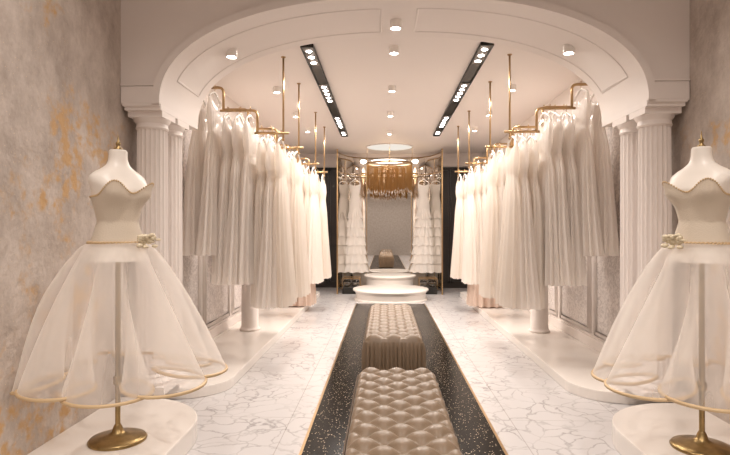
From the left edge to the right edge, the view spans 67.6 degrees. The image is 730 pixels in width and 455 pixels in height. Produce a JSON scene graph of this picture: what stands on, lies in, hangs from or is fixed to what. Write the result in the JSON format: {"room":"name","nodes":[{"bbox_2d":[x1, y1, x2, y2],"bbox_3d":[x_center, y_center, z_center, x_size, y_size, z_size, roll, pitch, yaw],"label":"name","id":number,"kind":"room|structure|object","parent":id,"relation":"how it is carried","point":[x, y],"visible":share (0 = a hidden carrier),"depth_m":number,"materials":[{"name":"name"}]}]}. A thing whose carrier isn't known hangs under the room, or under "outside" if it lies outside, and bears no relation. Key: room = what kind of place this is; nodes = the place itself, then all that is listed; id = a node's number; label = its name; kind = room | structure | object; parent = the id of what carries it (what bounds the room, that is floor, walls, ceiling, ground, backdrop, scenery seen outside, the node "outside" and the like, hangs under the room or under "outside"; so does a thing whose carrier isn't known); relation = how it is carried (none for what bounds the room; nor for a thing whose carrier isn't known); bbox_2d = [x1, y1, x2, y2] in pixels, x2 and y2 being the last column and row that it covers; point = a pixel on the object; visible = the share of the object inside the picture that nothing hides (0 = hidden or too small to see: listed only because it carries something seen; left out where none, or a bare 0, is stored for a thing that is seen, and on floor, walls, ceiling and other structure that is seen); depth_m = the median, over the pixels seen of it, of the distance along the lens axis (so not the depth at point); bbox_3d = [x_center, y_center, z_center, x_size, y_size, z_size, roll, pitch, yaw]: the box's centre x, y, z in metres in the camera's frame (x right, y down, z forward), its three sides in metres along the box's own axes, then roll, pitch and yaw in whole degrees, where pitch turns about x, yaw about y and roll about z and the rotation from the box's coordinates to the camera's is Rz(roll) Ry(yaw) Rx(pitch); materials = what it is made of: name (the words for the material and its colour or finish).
{"room":"shop","nodes":[
{"label":"shop","id":0,"kind":"room"},
{"bbox_2d":[0,0,295,454],"bbox_3d":[-1.722,-0.538,4.364,0.160,3.800,14.600,0,0,2],"label":"wall","id":1,"kind":"structure","parent":0,"point":[62,113],"depth_m":2.99,"materials":[{"name":"paint"}]},
{"bbox_2d":[128,111,174,131],"bbox_3d":[-1.505,-0.741,3.857,0.250,0.118,0.250,0,0,2],"label":"trim","id":2,"kind":"structure","parent":1,"relation":"attached to","point":[161,120],"depth_m":3.75,"materials":[{"name":"white paint"}]},
{"bbox_2d":[120,83,197,129],"bbox_3d":[-1.513,-0.887,4.074,0.271,0.176,0.768,0,0,2],"label":"trim","id":3,"kind":"structure","parent":1,"relation":"attached to","point":[134,97],"depth_m":3.70,"materials":[{"name":"white paint"}]},
{"bbox_2d":[168,119,188,138],"bbox_3d":[-1.495,-0.741,4.137,0.250,0.118,0.250,0,0,2],"label":"trim","id":4,"kind":"structure","parent":1,"relation":"attached to","point":[176,129],"depth_m":4.07,"materials":[{"name":"white paint"}]},
{"bbox_2d":[183,256,200,341],"bbox_3d":[-1.666,-0.076,5.051,0.028,2.256,0.847,0,0,2],"label":"trim","id":5,"kind":"structure","parent":1,"relation":"attached to","point":[199,257],"depth_m":5.41,"materials":[{"name":"white paint"}]},
{"bbox_2d":[182,126,240,334],"bbox_3d":[-1.639,-0.073,6.091,0.006,2.160,2.820,0,0,2],"label":"wall","id":6,"kind":"structure","parent":1,"relation":"attached to","point":[190,263],"depth_m":5.34,"materials":[{"name":"paint"}]},
{"bbox_2d":[183,312,240,354],"bbox_3d":[-1.581,1.141,7.556,0.020,0.100,6.200,0,0,2],"label":"baseboard","id":7,"kind":"structure","parent":1,"relation":"attached to","point":[223,326],"depth_m":5.90,"materials":[{"name":"white paint"}]},
{"bbox_2d":[203,131,229,330],"bbox_3d":[-1.631,-0.073,6.041,0.028,2.257,0.947,0,0,2],"label":"trim","id":8,"kind":"structure","parent":1,"relation":"attached to","point":[205,256],"depth_m":5.61,"materials":[{"name":"white paint"}]},
{"bbox_2d":[231,284,240,314],"bbox_3d":[-1.595,-0.070,7.080,0.028,2.257,0.947,0,0,2],"label":"trim","id":9,"kind":"structure","parent":1,"relation":"attached to","point":[232,285],"depth_m":6.61,"materials":[{"name":"white paint"}]},
{"bbox_2d":[307,167,481,287],"bbox_3d":[0.513,-0.133,11.640,4.120,3.030,0.100,0,0,2],"label":"wall","id":10,"kind":"structure","parent":0,"point":[333,174],"depth_m":11.62,"materials":[{"name":"paint"}]},
{"bbox_2d":[314,169,336,282],"bbox_3d":[-0.778,-0.028,11.624,0.620,2.420,0.020,0,0,2],"label":"trim","id":11,"kind":"structure","parent":10,"relation":"attached to","point":[316,169],"depth_m":11.62,"materials":[{"name":"paint"}]},
{"bbox_2d":[296,153,482,167],"bbox_3d":[0.508,-1.413,11.518,3.920,0.270,0.150,0,0,2],"label":"trim","id":12,"kind":"structure","parent":10,"relation":"attached to","point":[449,159],"depth_m":11.45,"materials":[{"name":"white paint"}]},
{"bbox_2d":[443,169,464,282],"bbox_3d":[1.800,-0.028,11.534,0.620,2.420,0.020,0,0,2],"label":"trim","id":13,"kind":"structure","parent":10,"relation":"attached to","point":[448,170],"depth_m":11.53,"materials":[{"name":"paint"}]},
{"bbox_2d":[215,37,580,153],"bbox_3d":[0.385,-1.608,7.971,4.120,0.100,7.250,0,0,2],"label":"ceiling","id":14,"kind":"structure","parent":0,"point":[426,73],"depth_m":6.26,"materials":[{"name":"white paint"}]},
{"bbox_2d":[211,56,288,140],"bbox_3d":[-1.189,-1.179,5.018,0.980,0.774,0.070,0,0,2],"label":"rail","id":15,"kind":"object","parent":14,"relation":"hanging from","point":[223,109],"visible":0.9,"depth_m":5.00,"materials":[{"name":"gold metal"}]},
{"bbox_2d":[182,100,207,255],"bbox_3d":[-1.539,-0.536,5.021,0.242,1.570,0.580,0,0,2],"label":"gown","id":16,"kind":"object","parent":15,"relation":"hanging from","point":[195,161],"visible":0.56,"depth_m":4.83,"materials":[{"name":"white"}]},
{"bbox_2d":[195,85,222,255],"bbox_3d":[-1.388,-0.537,5.021,0.269,1.566,0.639,0,0,2],"label":"gown","id":17,"kind":"object","parent":15,"relation":"hanging from","point":[207,231],"visible":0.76,"depth_m":4.82,"materials":[{"name":"white fabric"}]},
{"bbox_2d":[211,107,232,284],"bbox_3d":[-1.264,-0.303,5.011,0.242,1.610,0.580,0,0,-1],"label":"gown","id":18,"kind":"object","parent":15,"relation":"hanging from","point":[226,140],"visible":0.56,"depth_m":4.82,"materials":[{"name":"white"}]},
{"bbox_2d":[222,107,243,284],"bbox_3d":[-1.158,-0.305,5.013,0.269,1.606,0.639,0,0,2],"label":"gown","id":19,"kind":"object","parent":15,"relation":"hanging from","point":[229,277],"visible":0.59,"depth_m":4.79,"materials":[{"name":"white"}]},
{"bbox_2d":[237,107,257,284],"bbox_3d":[-1.065,-0.303,5.004,0.242,1.610,0.580,0,0,2],"label":"gown","id":20,"kind":"object","parent":15,"relation":"hanging from","point":[245,257],"visible":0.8,"depth_m":4.82,"materials":[{"name":"white"}]},
{"bbox_2d":[250,130,266,306],"bbox_3d":[-0.914,-0.097,5.005,0.216,1.602,0.512,0,0,1],"label":"gown","id":21,"kind":"object","parent":15,"relation":"hanging from","point":[260,159],"visible":0.43,"depth_m":4.83,"materials":[{"name":"white"}]},
{"bbox_2d":[253,130,276,308],"bbox_3d":[-0.854,-0.097,5.002,0.269,1.601,0.639,0,0,4],"label":"gown","id":22,"kind":"object","parent":15,"relation":"hanging from","point":[266,289],"visible":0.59,"depth_m":4.77,"materials":[{"name":"white"}]},
{"bbox_2d":[272,130,296,307],"bbox_3d":[-0.749,-0.097,5.000,0.216,1.602,0.512,0,0,2],"label":"gown","id":23,"kind":"object","parent":15,"relation":"hanging from","point":[281,234],"visible":0.9,"depth_m":4.84,"materials":[{"name":"white fabric"}]},
{"bbox_2d":[225,83,303,154],"bbox_3d":[-1.157,-1.177,5.927,0.980,0.774,0.070,0,0,2],"label":"rail","id":24,"kind":"object","parent":14,"relation":"hanging from","point":[275,129],"visible":0.72,"depth_m":5.91,"materials":[{"name":"gold metal"}]},
{"bbox_2d":[286,145,293,258],"bbox_3d":[-0.822,-0.081,5.911,0.269,1.628,0.639,0,0,1],"label":"gown","id":25,"kind":"object","parent":24,"relation":"hanging from","point":[289,180],"visible":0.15,"depth_m":5.77,"materials":[{"name":"white"}]},
{"bbox_2d":[290,145,310,297],"bbox_3d":[-0.718,-0.081,5.908,0.216,1.629,0.512,0,0,5],"label":"gown","id":26,"kind":"object","parent":24,"relation":"hanging from","point":[297,216],"visible":0.77,"depth_m":5.77,"materials":[{"name":"white"}]},
{"bbox_2d":[274,112,318,168],"bbox_3d":[-1.107,-1.172,7.376,0.980,0.774,0.070,0,0,2],"label":"rail","id":27,"kind":"object","parent":14,"relation":"hanging from","point":[315,163],"visible":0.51,"depth_m":7.35,"materials":[{"name":"gold metal"}]},
{"bbox_2d":[301,162,304,200],"bbox_3d":[-0.856,-0.077,7.363,0.269,1.628,0.639,0,0,5],"label":"gown","id":28,"kind":"object","parent":27,"relation":"hanging from","point":[303,191],"visible":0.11,"depth_m":7.28,"materials":[{"name":"white"}]},
{"bbox_2d":[304,162,310,253],"bbox_3d":[-0.747,-0.077,7.361,0.216,1.629,0.512,0,0,2],"label":"gown","id":29,"kind":"object","parent":27,"relation":"hanging from","point":[307,176],"visible":0.38,"depth_m":7.20,"materials":[{"name":"white"}]},
{"bbox_2d":[308,162,323,283],"bbox_3d":[-0.698,-0.076,7.353,0.242,1.632,0.580,0,0,5],"label":"gown","id":30,"kind":"object","parent":27,"relation":"hanging from","point":[315,262],"visible":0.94,"depth_m":7.19,"materials":[{"name":"white"}]},
{"bbox_2d":[280,127,327,176],"bbox_3d":[-1.069,-1.169,8.446,0.980,0.774,0.070,0,0,2],"label":"rail","id":31,"kind":"object","parent":14,"relation":"hanging from","point":[324,171],"visible":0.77,"depth_m":8.42,"materials":[{"name":"gold metal"}]},
{"bbox_2d":[298,156,316,305],"bbox_3d":[-0.933,0.040,8.438,0.364,2.280,0.654,0,0,2],"label":"gown","id":32,"kind":"object","parent":31,"relation":"hanging from","point":[309,300],"visible":0.16,"depth_m":8.21,"materials":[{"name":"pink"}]},
{"bbox_2d":[319,175,331,278],"bbox_3d":[-0.630,-0.058,8.428,0.216,1.662,0.512,0,0,1],"label":"gown","id":33,"kind":"object","parent":31,"relation":"hanging from","point":[327,274],"visible":0.73,"depth_m":8.26,"materials":[{"name":"white"}]},
{"bbox_2d":[300,44,347,136],"bbox_3d":[-0.418,-1.544,6.893,0.112,0.030,4.500,0,0,2],"label":"recessed light","id":34,"kind":"object","parent":14,"relation":"in","point":[309,52],"visible":0.98,"depth_m":5.87,"materials":[{"name":"black metal"}]},
{"bbox_2d":[367,147,411,196],"bbox_3d":[0.469,-1.056,10.393,0.870,0.989,0.870,0,0,2],"label":"chandelier","id":35,"kind":"object","parent":14,"relation":"hanging from","point":[394,177],"visible":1,"depth_m":10.14,"materials":[{"name":"gold metal"}]},
{"bbox_2d":[366,143,412,150],"bbox_3d":[0.471,-1.541,10.444,0.900,0.020,0.900,0,0,2],"label":"recessed light","id":36,"kind":"object","parent":14,"relation":"in","point":[379,146],"visible":0.97,"depth_m":10.35,"materials":[{"name":"white paint"}]},
{"bbox_2d":[388,85,395,92],"bbox_3d":[0.297,-1.532,6.028,0.084,0.062,0.084,0,0,2],"label":"recessed light","id":37,"kind":"object","parent":14,"relation":"in","point":[391,88],"visible":1,"depth_m":6.00,"materials":[{"name":"white paint"}]},
{"bbox_2d":[389,45,398,54],"bbox_3d":[0.251,-1.536,4.718,0.084,0.062,0.084,0,0,2],"label":"recessed light","id":38,"kind":"object","parent":14,"relation":"in","point":[393,49],"visible":1,"depth_m":4.69,"materials":[{"name":"white paint"}]},
{"bbox_2d":[433,42,493,135],"bbox_3d":[1.111,-1.544,6.840,0.112,0.030,4.500,0,0,2],"label":"recessed light","id":39,"kind":"object","parent":14,"relation":"in","point":[483,50],"visible":0.99,"depth_m":5.79,"materials":[{"name":"black metal"}]},
{"bbox_2d":[455,126,507,175],"bbox_3d":[1.869,-1.170,8.343,0.980,0.774,0.070,0,0,2],"label":"rail","id":40,"kind":"object","parent":14,"relation":"hanging from","point":[457,126],"visible":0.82,"depth_m":8.34,"materials":[{"name":"gold metal"}]},
{"bbox_2d":[450,169,463,278],"bbox_3d":[1.429,-0.058,8.355,0.216,1.662,0.512,0,0,0],"label":"gown","id":41,"kind":"object","parent":40,"relation":"hanging from","point":[457,249],"visible":0.9,"depth_m":8.20,"materials":[{"name":"white"}]},
{"bbox_2d":[462,170,466,244],"bbox_3d":[1.533,-0.059,8.354,0.269,1.661,0.639,0,0,-1],"label":"gown","id":42,"kind":"object","parent":40,"relation":"hanging from","point":[465,182],"visible":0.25,"depth_m":8.22,"materials":[{"name":"white"}]},
{"bbox_2d":[466,156,485,307],"bbox_3d":[1.733,0.039,8.344,0.364,2.280,0.654,0,0,5],"label":"gown","id":43,"kind":"object","parent":40,"relation":"hanging from","point":[474,299],"visible":0.12,"depth_m":8.13,"materials":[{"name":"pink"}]},
{"bbox_2d":[482,156,493,307],"bbox_3d":[1.833,0.039,8.341,0.364,2.280,0.654,0,0,4],"label":"gown","id":44,"kind":"object","parent":40,"relation":"hanging from","point":[488,301],"visible":0.09,"depth_m":8.06,"materials":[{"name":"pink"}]},
{"bbox_2d":[465,111,511,168],"bbox_3d":[1.831,-1.173,7.274,0.980,0.774,0.070,0,0,2],"label":"rail","id":45,"kind":"object","parent":14,"relation":"hanging from","point":[468,162],"visible":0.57,"depth_m":7.28,"materials":[{"name":"gold metal"}]},
{"bbox_2d":[461,161,479,284],"bbox_3d":[1.422,-0.076,7.292,0.242,1.632,0.580,0,0,3],"label":"gown","id":46,"kind":"object","parent":45,"relation":"hanging from","point":[470,274],"visible":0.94,"depth_m":7.11,"materials":[{"name":"white"}]},
{"bbox_2d":[474,161,481,268],"bbox_3d":[1.472,-0.077,7.282,0.216,1.629,0.512,0,0,-1],"label":"gown","id":47,"kind":"object","parent":45,"relation":"hanging from","point":[478,184],"visible":0.45,"depth_m":7.10,"materials":[{"name":"white"}]},
{"bbox_2d":[480,166,487,269],"bbox_3d":[1.581,-0.078,7.281,0.269,1.628,0.639,0,0,2],"label":"gown","id":48,"kind":"object","parent":45,"relation":"hanging from","point":[483,176],"visible":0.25,"depth_m":7.12,"materials":[{"name":"white"}]},
{"bbox_2d":[485,81,569,153],"bbox_3d":[1.781,-1.177,5.825,0.980,0.774,0.070,0,0,2],"label":"rail","id":49,"kind":"object","parent":14,"relation":"hanging from","point":[489,82],"visible":0.66,"depth_m":5.83,"materials":[{"name":"gold metal"}]},
{"bbox_2d":[479,144,498,298],"bbox_3d":[1.341,-0.081,5.837,0.216,1.629,0.512,0,0,3],"label":"gown","id":50,"kind":"object","parent":49,"relation":"hanging from","point":[489,260],"visible":0.93,"depth_m":5.68,"materials":[{"name":"white"}]},
{"bbox_2d":[496,144,505,263],"bbox_3d":[1.445,-0.082,5.835,0.269,1.628,0.639,0,0,0],"label":"gown","id":51,"kind":"object","parent":49,"relation":"hanging from","point":[501,178],"visible":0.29,"depth_m":5.68,"materials":[{"name":"white"}]},
{"bbox_2d":[514,124,524,149],"bbox_3d":[1.656,-0.280,5.834,0.242,1.654,0.580,0,0,0],"label":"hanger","id":52,"kind":"object","parent":49,"relation":"hanging from","point":[521,142],"visible":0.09,"depth_m":5.69,"materials":[{"name":"white"}]},
{"bbox_2d":[525,124,533,151],"bbox_3d":[1.750,-0.281,5.825,0.269,1.650,0.639,0,0,5],"label":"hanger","id":53,"kind":"object","parent":49,"relation":"hanging from","point":[530,142],"visible":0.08,"depth_m":5.67,"materials":[{"name":"white"}]},
{"bbox_2d":[545,104,555,125],"bbox_3d":[1.980,-0.535,5.817,0.269,1.566,0.639,0,0,4],"label":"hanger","id":54,"kind":"object","parent":49,"relation":"hanging from","point":[554,118],"visible":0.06,"depth_m":5.67,"materials":[{"name":"white"}]},
{"bbox_2d":[560,104,569,126],"bbox_3d":[2.131,-0.534,5.817,0.242,1.570,0.580,0,0,3],"label":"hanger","id":55,"kind":"object","parent":49,"relation":"hanging from","point":[566,120],"visible":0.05,"depth_m":5.69,"materials":[{"name":"white"}]},
{"bbox_2d":[504,54,587,139],"bbox_3d":[1.749,-1.179,4.915,0.980,0.774,0.070,0,0,2],"label":"rail","id":56,"kind":"object","parent":14,"relation":"hanging from","point":[536,130],"visible":0.91,"depth_m":4.92,"materials":[{"name":"gold metal"}]},
{"bbox_2d":[495,128,521,308],"bbox_3d":[1.310,-0.097,4.927,0.216,1.602,0.512,0,0,1],"label":"gown","id":57,"kind":"object","parent":56,"relation":"hanging from","point":[508,277],"visible":0.96,"depth_m":4.78,"materials":[{"name":"white fabric"}]},
{"bbox_2d":[517,128,540,310],"bbox_3d":[1.413,-0.098,4.926,0.269,1.601,0.639,0,0,0],"label":"gown","id":58,"kind":"object","parent":56,"relation":"hanging from","point":[529,286],"visible":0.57,"depth_m":4.70,"materials":[{"name":"white"}]},
{"bbox_2d":[527,128,544,309],"bbox_3d":[1.474,-0.097,4.921,0.216,1.602,0.512,0,0,-1],"label":"gown","id":59,"kind":"object","parent":56,"relation":"hanging from","point":[536,201],"visible":0.42,"depth_m":4.74,"materials":[{"name":"white"}]},
{"bbox_2d":[535,105,564,285],"bbox_3d":[1.625,-0.304,4.925,0.242,1.610,0.580,0,0,-1],"label":"gown","id":60,"kind":"object","parent":56,"relation":"hanging from","point":[546,172],"visible":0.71,"depth_m":4.74,"materials":[{"name":"white"}]},
{"bbox_2d":[551,105,575,285],"bbox_3d":[1.718,-0.305,4.915,0.269,1.606,0.639,0,0,4],"label":"gown","id":61,"kind":"object","parent":56,"relation":"hanging from","point":[563,229],"visible":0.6,"depth_m":4.69,"materials":[{"name":"white"}]},
{"bbox_2d":[562,104,586,285],"bbox_3d":[1.825,-0.304,4.917,0.242,1.610,0.580,0,0,2],"label":"gown","id":62,"kind":"object","parent":56,"relation":"hanging from","point":[572,187],"visible":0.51,"depth_m":4.71,"materials":[{"name":"white"}]},
{"bbox_2d":[572,81,603,255],"bbox_3d":[1.948,-0.537,4.908,0.269,1.566,0.639,0,0,1],"label":"gown","id":63,"kind":"object","parent":56,"relation":"hanging from","point":[591,244],"visible":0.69,"depth_m":4.70,"materials":[{"name":"white fabric"}]},
{"bbox_2d":[589,93,619,256],"bbox_3d":[2.100,-0.536,4.908,0.242,1.570,0.580,0,0,2],"label":"gown","id":64,"kind":"object","parent":56,"relation":"hanging from","point":[601,150],"visible":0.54,"depth_m":4.71,"materials":[{"name":"white"}]},
{"bbox_2d":[169,288,639,454],"bbox_3d":[0.257,1.310,4.290,4.120,0.104,14.600,0,0,2],"label":"floor","id":65,"kind":"structure","parent":0,"point":[270,410],"depth_m":4.08,"materials":[{"name":"white stone"}]},
{"bbox_2d":[27,397,196,454],"bbox_3d":[-1.349,1.198,2.705,0.700,0.120,1.920,0,0,2],"label":"plinth","id":66,"kind":"object","parent":65,"relation":"on","point":[170,426],"visible":0.81,"depth_m":3.10,"materials":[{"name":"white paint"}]},
{"bbox_2d":[87,135,146,450],"bbox_3d":[-1.321,0.320,2.915,0.305,1.637,0.300,0,0,-38],"label":"mannequin","id":67,"kind":"object","parent":66,"relation":"on","point":[117,167],"visible":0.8,"depth_m":2.87},
{"bbox_2d":[9,179,227,408],"bbox_3d":[-1.216,0.280,2.914,0.929,1.049,1.027,0,0,2],"label":"gown","id":68,"kind":"object","parent":67,"relation":"on","point":[117,209],"visible":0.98,"depth_m":2.81,"materials":[{"name":"beige fabric"}]},
{"bbox_2d":[124,128,178,394],"bbox_3d":[-1.505,0.223,3.854,0.284,1.835,0.284,0,0,2],"label":"column","id":69,"kind":"structure","parent":65,"relation":"on","point":[152,144],"depth_m":3.77,"materials":[{"name":"white paint"}]},
{"bbox_2d":[187,308,260,354],"bbox_3d":[-1.566,1.231,7.406,0.060,0.080,5.900,0,0,2],"label":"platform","id":70,"kind":"object","parent":65,"relation":"on","point":[239,322],"depth_m":5.99,"materials":[{"name":"white paint"}]},
{"bbox_2d":[142,291,319,398],"bbox_3d":[-1.244,1.230,7.169,0.600,0.080,6.350,0,0,2],"label":"platform","id":71,"kind":"object","parent":65,"relation":"on","point":[240,350],"visible":0.62,"depth_m":5.29,"materials":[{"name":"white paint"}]},
{"bbox_2d":[168,136,192,388],"bbox_3d":[-1.495,0.244,4.134,0.284,1.875,0.284,0,0,2],"label":"column","id":72,"kind":"structure","parent":71,"relation":"on","point":[175,248],"depth_m":4.07,"materials":[{"name":"white paint"}]},
{"bbox_2d":[239,284,259,331],"bbox_3d":[-1.334,0.218,6.320,0.250,1.940,0.250,0,0,2],"label":"column","id":73,"kind":"structure","parent":71,"relation":"on","point":[249,315],"depth_m":6.23,"materials":[{"name":"white paint"}]},
{"bbox_2d":[299,303,356,454],"bbox_3d":[-0.356,1.265,3.076,0.016,0.027,12.110,0,0,2],"label":"trim","id":74,"kind":"structure","parent":65,"relation":"on","point":[326,383],"depth_m":4.02,"materials":[{"name":"gold metal"}]},
{"bbox_2d":[342,277,360,293],"bbox_3d":[-0.263,1.126,10.633,0.352,0.308,0.330,0,0,2],"label":"display base","id":75,"kind":"object","parent":65,"relation":"on","point":[345,290],"visible":0.74,"depth_m":10.48,"materials":[{"name":"black metal"}]},
{"bbox_2d":[337,149,442,294],"bbox_3d":[0.488,-0.110,10.938,2.026,2.780,1.083,0,0,2],"label":"mirror","id":76,"kind":"object","parent":65,"relation":"on","point":[389,222],"visible":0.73,"depth_m":11.43,"materials":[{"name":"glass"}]},
{"bbox_2d":[344,179,368,272],"bbox_3d":[-0.206,-0.088,11.180,0.585,2.012,0.458,0,0,2],"label":"gown","id":77,"kind":"object","parent":76,"relation":"hanging from","point":[356,260],"visible":0.98,"depth_m":11.06,"materials":[{"name":"white fabric"}]},
{"bbox_2d":[409,174,433,272],"bbox_3d":[1.193,-0.088,11.131,0.585,2.012,0.458,0,0,2],"label":"gown","id":78,"kind":"object","parent":76,"relation":"hanging from","point":[422,252],"visible":0.96,"depth_m":11.01,"materials":[{"name":"white fabric"}]},
{"bbox_2d":[353,284,428,303],"bbox_3d":[0.455,1.177,9.687,1.344,0.200,1.344,0,0,2],"label":"podium","id":79,"kind":"object","parent":65,"relation":"on","point":[381,293],"visible":1,"depth_m":9.22,"materials":[{"name":"white paint"}]},
{"bbox_2d":[364,272,415,284],"bbox_3d":[0.497,1.111,10.906,1.044,0.340,1.044,0,0,2],"label":"podium","id":80,"kind":"object","parent":79,"relation":"on","point":[388,277],"visible":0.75,"depth_m":10.55,"materials":[{"name":"white paint"}]},
{"bbox_2d":[362,304,425,370],"bbox_3d":[0.244,1.032,4.942,0.479,0.455,1.799,0,0,2],"label":"tufted bench","id":81,"kind":"object","parent":65,"relation":"on","point":[392,336],"visible":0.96,"depth_m":4.07,"materials":[{"name":"brown leather"}]},
{"bbox_2d":[342,367,462,454],"bbox_3d":[0.152,1.025,2.283,0.479,0.455,1.799,0,0,2],"label":"tufted bench","id":82,"kind":"object","parent":65,"relation":"on","point":[394,411],"visible":1,"depth_m":2.34,"materials":[{"name":"brown leather"}]},
{"bbox_2d":[418,277,437,293],"bbox_3d":[1.216,1.126,10.581,0.352,0.308,0.330,0,0,2],"label":"display base","id":83,"kind":"object","parent":65,"relation":"on","point":[432,290],"visible":0.74,"depth_m":10.42,"materials":[{"name":"black metal"}]},
{"bbox_2d":[425,304,507,454],"bbox_3d":[0.783,1.265,3.036,0.016,0.027,12.110,0,0,2],"label":"trim","id":84,"kind":"structure","parent":65,"relation":"on","point":[466,380],"depth_m":4.04,"materials":[{"name":"gold metal"}]},
{"bbox_2d":[460,291,665,403],"bbox_3d":[1.954,1.230,7.058,0.600,0.080,6.350,0,0,2],"label":"platform","id":85,"kind":"object","parent":65,"relation":"on","point":[567,361],"visible":0.77,"depth_m":5.12,"materials":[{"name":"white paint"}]},
{"bbox_2d":[528,286,549,333],"bbox_3d":[1.984,0.217,6.204,0.250,1.940,0.250,0,0,2],"label":"column","id":86,"kind":"structure","parent":85,"relation":"on","point":[539,318],"depth_m":6.12,"materials":[{"name":"white paint"}]},
{"bbox_2d":[612,133,637,393],"bbox_3d":[1.993,0.244,4.012,0.284,1.875,0.284,0,0,2],"label":"column","id":87,"kind":"structure","parent":85,"relation":"on","point":[628,142],"depth_m":3.95,"materials":[{"name":"white paint"}]},
{"bbox_2d":[524,310,615,362],"bbox_3d":[2.292,1.231,7.271,0.060,0.080,5.900,0,0,2],"label":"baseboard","id":88,"kind":"structure","parent":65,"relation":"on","point":[549,324],"depth_m":5.72,"materials":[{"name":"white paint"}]},
{"bbox_2d":[625,125,686,400],"bbox_3d":[1.983,0.223,3.733,0.284,1.835,0.284,0,0,2],"label":"column","id":89,"kind":"structure","parent":65,"relation":"on","point":[654,142],"depth_m":3.65,"materials":[{"name":"white paint"}]},
{"bbox_2d":[612,403,729,454],"bbox_3d":[1.749,1.197,2.597,0.700,0.120,1.920,0,0,2],"label":"plinth","id":90,"kind":"object","parent":65,"relation":"on","point":[642,429],"visible":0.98,"depth_m":3.10,"materials":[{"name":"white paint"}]},
{"bbox_2d":[669,131,729,454],"bbox_3d":[1.734,0.319,2.809,0.305,1.637,0.300,0,0,42],"label":"mannequin","id":91,"kind":"object","parent":90,"relation":"on","point":[701,165],"visible":0.68,"depth_m":2.77},
{"bbox_2d":[591,177,729,413],"bbox_3d":[1.644,0.280,2.818,0.898,1.049,1.095,0,0,2],"label":"gown","id":92,"kind":"object","parent":91,"relation":"on","point":[702,210],"visible":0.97,"depth_m":2.73,"materials":[{"name":"beige fabric"}]},
{"bbox_2d":[121,0,689,124],"bbox_3d":[0.247,-1.639,4.023,3.800,1.600,0.750,0,0,2],"label":"arch","id":93,"kind":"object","parent":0,"point":[151,30],"depth_m":3.77,"materials":[{"name":"white paint"}]},
{"bbox_2d":[226,48,236,58],"bbox_3d":[-1.001,-1.308,4.091,0.084,0.062,0.084,0,0,2],"label":"recessed light","id":94,"kind":"object","parent":93,"relation":"in","point":[231,53],"visible":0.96,"depth_m":4.06,"materials":[{"name":"white paint"}]},
{"bbox_2d":[177,9,381,96],"bbox_3d":[-0.608,-1.294,4.082,1.468,0.516,0.467,0,0,2],"label":"trim","id":95,"kind":"structure","parent":93,"relation":"attached to","point":[380,10],"depth_m":3.93,"materials":[{"name":"white paint"}]},
{"bbox_2d":[390,18,400,30],"bbox_3d":[0.228,-1.508,4.049,0.084,0.062,0.084,0,0,2],"label":"recessed light","id":96,"kind":"object","parent":93,"relation":"in","point":[395,23],"visible":1,"depth_m":4.02,"materials":[{"name":"white paint"}]},
{"bbox_2d":[152,0,656,103],"bbox_3d":[0.234,-1.215,3.635,3.350,0.750,0.025,0,0,2],"label":"trim","id":97,"kind":"structure","parent":93,"relation":"attached to","point":[646,71],"depth_m":3.64,"materials":[{"name":"white paint"}]},
{"bbox_2d":[413,8,627,93],"bbox_3d":[1.104,-1.294,4.023,1.468,0.516,0.467,0,0,2],"label":"trim","id":98,"kind":"structure","parent":93,"relation":"attached to","point":[417,10],"depth_m":3.88,"materials":[{"name":"white paint"}]},
{"bbox_2d":[563,44,574,54],"bbox_3d":[1.497,-1.309,4.004,0.084,0.062,0.084,0,0,2],"label":"recessed light","id":99,"kind":"object","parent":93,"relation":"in","point":[568,49],"visible":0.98,"depth_m":3.98,"materials":[{"name":"white paint"}]},
{"bbox_2d":[483,0,729,423],"bbox_3d":[2.236,-0.538,4.226,0.160,3.800,14.600,0,0,2],"label":"wall","id":100,"kind":"structure","parent":0,"point":[707,110],"depth_m":3.40,"materials":[{"name":"paint"}]},
{"bbox_2d":[548,285,557,315],"bbox_3d":[2.298,-0.071,6.944,0.028,2.257,0.947,0,0,2],"label":"trim","id":101,"kind":"structure","parent":100,"relation":"attached to","point":[555,287],"depth_m":6.51,"materials":[{"name":"white paint"}]},
{"bbox_2d":[526,309,619,360],"bbox_3d":[2.317,1.141,7.421,0.020,0.100,6.200,0,0,2],"label":"baseboard","id":102,"kind":"structure","parent":100,"relation":"attached to","point":[583,337],"depth_m":5.71,"materials":[{"name":"white paint"}]},
{"bbox_2d":[559,256,590,332],"bbox_3d":[2.262,-0.073,5.905,0.028,2.257,0.947,0,0,2],"label":"trim","id":103,"kind":"structure","parent":100,"relation":"attached to","point":[588,257],"depth_m":5.47,"materials":[{"name":"white paint"}]},
{"bbox_2d":[548,127,619,341],"bbox_3d":[2.273,-0.073,5.955,0.006,2.160,2.820,0,0,2],"label":"wall","id":104,"kind":"structure","parent":100,"relation":"attached to","point":[608,268],"depth_m":5.05,"materials":[{"name":"beige paint"}]},
{"bbox_2d":[593,256,619,347],"bbox_3d":[2.228,-0.076,4.916,0.028,2.256,0.847,0,0,2],"label":"trim","id":105,"kind":"structure","parent":100,"relation":"attached to","point":[594,257],"depth_m":5.27,"materials":[{"name":"white paint"}]},
{"bbox_2d":[612,116,637,135],"bbox_3d":[1.993,-0.741,4.015,0.250,0.118,0.250,0,0,2],"label":"trim","id":106,"kind":"structure","parent":100,"relation":"attached to","point":[626,126],"depth_m":3.95,"materials":[{"name":"white paint"}]},
{"bbox_2d":[602,78,689,126],"bbox_3d":[2.006,-0.887,3.951,0.271,0.176,0.768,0,0,2],"label":"trim","id":107,"kind":"structure","parent":100,"relation":"attached to","point":[670,92],"depth_m":3.58,"materials":[{"name":"white paint"}]},
{"bbox_2d":[629,107,681,128],"bbox_3d":[1.983,-0.742,3.735,0.250,0.118,0.250,0,0,2],"label":"trim","id":108,"kind":"structure","parent":100,"relation":"attached to","point":[646,116],"depth_m":3.63,"materials":[{"name":"white paint"}]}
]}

